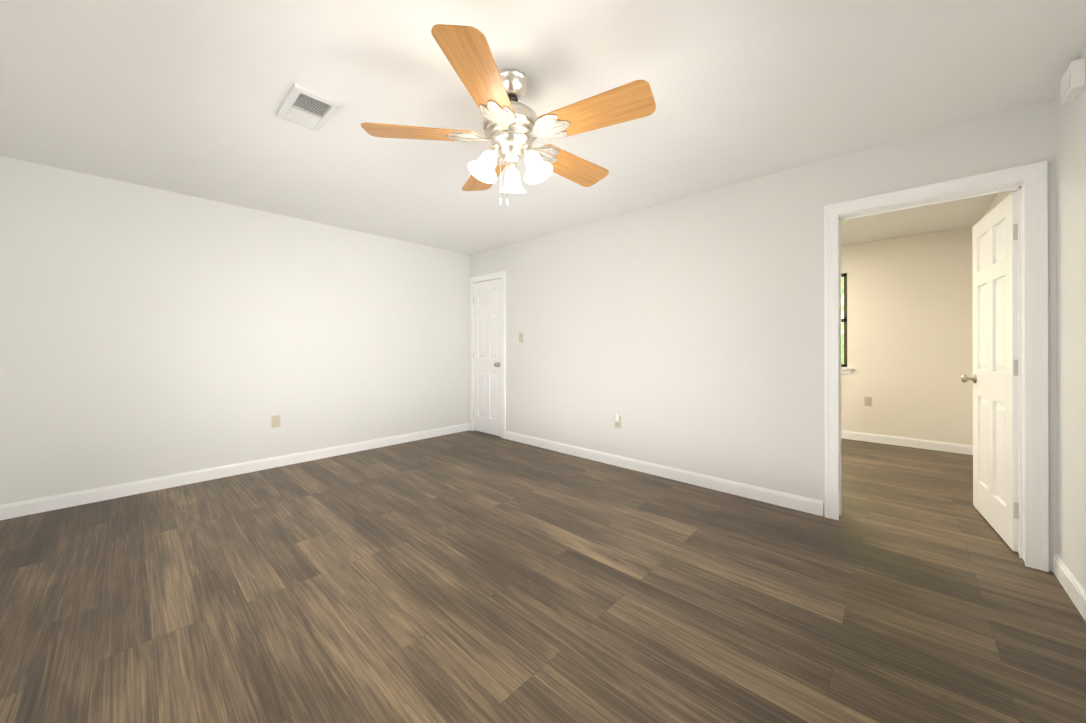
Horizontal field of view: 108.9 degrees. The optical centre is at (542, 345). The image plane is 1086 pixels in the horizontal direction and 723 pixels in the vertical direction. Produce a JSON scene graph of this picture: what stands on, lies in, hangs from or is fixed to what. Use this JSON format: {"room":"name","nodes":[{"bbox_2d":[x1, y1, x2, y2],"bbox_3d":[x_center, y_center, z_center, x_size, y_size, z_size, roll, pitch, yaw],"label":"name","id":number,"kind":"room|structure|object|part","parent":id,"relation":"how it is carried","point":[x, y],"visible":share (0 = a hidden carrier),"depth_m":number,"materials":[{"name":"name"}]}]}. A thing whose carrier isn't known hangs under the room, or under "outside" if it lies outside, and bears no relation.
{"room":"empty room","nodes":[
{"label":"empty room","id":0,"kind":"room"},
{"bbox_2d":[0,156,469,504],"bbox_3d":[-1.354,-0.047,5.146,0.140,2.440,6.960,0,0,43],"label":"wall","id":1,"kind":"structure","parent":0,"point":[147,332],"depth_m":3.31,"materials":[{"name":"paint"}]},
{"bbox_2d":[0,423,468,519],"bbox_3d":[-2.342,1.121,3.973,0.013,0.100,3.900,0,0,43],"label":"baseboard","id":2,"kind":"structure","parent":1,"relation":"attached to","point":[33,506],"depth_m":3.30,"materials":[{"name":"paint"}]},
{"bbox_2d":[272,415,279,427],"bbox_3d":[-2.571,0.730,3.735,0.005,0.115,0.070,0,0,43],"label":"outlet","id":3,"kind":"object","parent":1,"relation":"attached to","point":[273,421],"visible":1,"depth_m":3.73,"materials":[{"name":"beige plastic"}]},
{"bbox_2d":[0,430,1085,722],"bbox_3d":[0.483,1.219,3.346,5.280,0.100,7.120,0,0,43],"label":"floor","id":4,"kind":"structure","parent":0,"point":[470,576],"depth_m":1.77,"materials":[{"name":"wood"}]},
{"bbox_2d":[0,0,1085,254],"bbox_3d":[0.483,-1.321,3.352,5.280,0.100,7.120,0,0,43],"label":"ceiling","id":5,"kind":"structure","parent":0,"point":[184,96],"depth_m":1.94,"materials":[{"name":"paint"}]},
{"bbox_2d":[276,83,340,131],"bbox_3d":[-1.263,-1.264,2.082,0.360,0.020,0.210,0,0,43],"label":"ceiling vent","id":6,"kind":"object","parent":5,"relation":"in","point":[288,111],"visible":1,"depth_m":2.07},
{"bbox_2d":[361,24,655,205],"bbox_3d":[-0.119,-0.974,1.884,1.308,0.600,1.274,0,0,43],"label":"fan","id":7,"kind":"object","parent":5,"relation":"hanging from","point":[513,128],"visible":1,"depth_m":1.75,"materials":[{"name":"brown wood"}]},
{"bbox_3d":[-0.569,-0.991,1.812,0.502,0.044,0.182,0,0,-7],"label":"blade","id":8,"kind":"part","parent":7,"relation":"part of","materials":[{"name":"brown wood"}]},
{"bbox_3d":[-0.231,-0.992,1.451,0.182,0.044,0.502,0,0,11],"label":"blade","id":9,"kind":"part","parent":7,"relation":"part of","materials":[{"name":"brown wood"}]},
{"bbox_3d":[-0.331,-0.990,2.245,0.182,0.044,0.502,0,0,-25],"label":"blade","id":10,"kind":"part","parent":7,"relation":"part of","materials":[{"name":"brown wood"}]},
{"bbox_3d":[0.155,-0.991,2.152,0.502,0.044,0.182,0,0,-43],"label":"blade","id":11,"kind":"part","parent":7,"relation":"part of","materials":[{"name":"brown wood"}]},
{"bbox_3d":[0.217,-0.992,1.661,0.502,0.044,0.182,0,0,29],"label":"blade","id":12,"kind":"part","parent":7,"relation":"part of","materials":[{"name":"brown wood"}]},
{"bbox_2d":[470,98,1056,571],"bbox_3d":[0.859,-0.050,3.751,5.000,2.440,0.140,0,0,43],"label":"wall","id":13,"kind":"structure","parent":0,"point":[686,334],"depth_m":3.15,"materials":[{"name":"paint"}]},
{"bbox_2d":[473,278,500,436],"bbox_3d":[-0.729,0.153,5.162,0.612,2.025,0.177,0,0,43],"label":"closet door","id":14,"kind":"structure","parent":13,"relation":"in","point":[487,357],"depth_m":5.14,"materials":[{"name":"paint"}]},
{"bbox_2d":[469,271,505,438],"bbox_3d":[-0.746,0.116,5.138,0.740,2.115,0.021,0,0,43],"label":"trim","id":15,"kind":"structure","parent":13,"relation":"attached to","point":[501,274],"depth_m":5.01,"materials":[{"name":"paint"}]},
{"bbox_2d":[519,333,522,341],"bbox_3d":[-0.268,-0.098,4.698,0.070,0.115,0.014,0,0,43],"label":"switch plate","id":16,"kind":"object","parent":13,"relation":"attached to","point":[520,337],"visible":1,"depth_m":4.69,"materials":[{"name":"beige plastic"}]},
{"bbox_2d":[615,416,620,427],"bbox_3d":[0.729,0.740,3.771,0.070,0.115,0.005,0,0,43],"label":"outlet","id":17,"kind":"object","parent":13,"relation":"attached to","point":[619,425],"visible":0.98,"depth_m":3.76,"materials":[{"name":"beige plastic"}]},
{"bbox_2d":[506,431,822,515],"bbox_3d":[0.726,1.120,3.767,3.260,0.100,0.013,0,0,43],"label":"baseboard","id":18,"kind":"structure","parent":13,"relation":"attached to","point":[799,503],"depth_m":3.30,"materials":[{"name":"paint"}]},
{"bbox_2d":[824,161,1048,571],"bbox_3d":[2.321,0.107,2.386,0.940,2.120,0.182,0,0,43],"label":"door frame","id":19,"kind":"structure","parent":13,"relation":"attached to","point":[1033,176],"depth_m":2.05,"materials":[{"name":"paint"}]},
{"bbox_2d":[961,191,1018,551],"bbox_3d":[2.901,0.147,2.490,0.182,2.025,0.802,0,0,37],"label":"door","id":20,"kind":"structure","parent":13,"relation":"in","point":[994,378],"depth_m":2.41,"materials":[{"name":"paint"}]},
{"bbox_3d":[3.102,0.238,2.756,0.182,0.064,0.064,0,0,37],"label":"knob","id":21,"kind":"part","parent":20,"relation":"part of","materials":[{"name":"silver metal"}]},
{"bbox_2d":[841,227,972,445],"bbox_3d":[3.363,-0.046,5.408,3.600,2.440,0.140,0,0,43],"label":"wall","id":22,"kind":"structure","parent":0,"point":[910,330],"depth_m":4.48,"materials":[{"name":"beige paint"}]},
{"bbox_2d":[841,273,846,366],"bbox_3d":[3.549,-0.322,5.241,0.900,1.190,0.060,0,0,43],"label":"window","id":23,"kind":"structure","parent":22,"relation":"in","point":[844,275],"depth_m":4.93,"materials":[{"name":"brown metal"}]},
{"bbox_2d":[841,367,851,373],"bbox_3d":[3.501,0.316,5.189,1.000,0.085,0.080,0,0,43],"label":"window sill","id":24,"kind":"structure","parent":22,"relation":"attached to","point":[845,370],"depth_m":4.87,"materials":[{"name":"paint"}]},
{"bbox_2d":[864,397,871,405],"bbox_3d":[3.971,0.682,4.738,0.070,0.115,0.007,0,0,43],"label":"electrical outlet","id":25,"kind":"object","parent":22,"relation":"attached to","point":[867,401],"visible":1,"depth_m":4.74,"materials":[{"name":"beige plastic"}]},
{"bbox_2d":[841,430,972,454],"bbox_3d":[3.311,1.124,5.349,3.600,0.100,0.013,0,0,43],"label":"baseboard","id":26,"kind":"structure","parent":22,"relation":"attached to","point":[925,444],"depth_m":4.48,"materials":[{"name":"paint"}]},
{"bbox_2d":[984,49,1085,591],"bbox_3d":[2.403,-0.055,1.639,0.140,2.440,6.960,0,0,43],"label":"wall","id":27,"kind":"structure","parent":0,"point":[1071,304],"depth_m":1.81,"materials":[{"name":"paint"}]},
{"bbox_2d":[1053,553,1085,620],"bbox_3d":[1.303,1.113,0.570,0.013,0.100,3.900,0,0,43],"label":"baseboard","id":28,"kind":"structure","parent":27,"relation":"attached to","point":[1072,587],"depth_m":1.79,"materials":[{"name":"paint"}]},
{"bbox_2d":[1061,58,1084,103],"bbox_3d":[2.367,-1.180,1.736,0.042,0.120,0.150,0,0,43],"label":"fire alarm","id":29,"kind":"object","parent":27,"relation":"attached to","point":[1073,82],"visible":1,"depth_m":1.69,"materials":[{"name":"white plastic"}]},
{"label":"outside","id":30,"kind":"structure","parent":0,"visible":0},
{"bbox_2d":[841,277,843,363],"bbox_3d":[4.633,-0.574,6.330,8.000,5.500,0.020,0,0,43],"label":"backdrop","id":31,"kind":"structure","parent":30,"point":[842,325],"depth_m":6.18,"materials":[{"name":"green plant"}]},
{"bbox_3d":[0.727,0.740,3.769,0.032,0.067,0.002,0,0,43],"label":"outlet","id":32,"kind":"object","parent":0,"visible":0},
{"bbox_2d":[615,413,618,421],"bbox_3d":[0.719,0.695,3.760,0.038,0.081,0.038,0,0,43],"label":"light","id":33,"kind":"object","parent":32,"relation":"attached to","point":[617,417],"visible":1,"depth_m":3.75,"materials":[{"name":"white plastic"}]}
]}

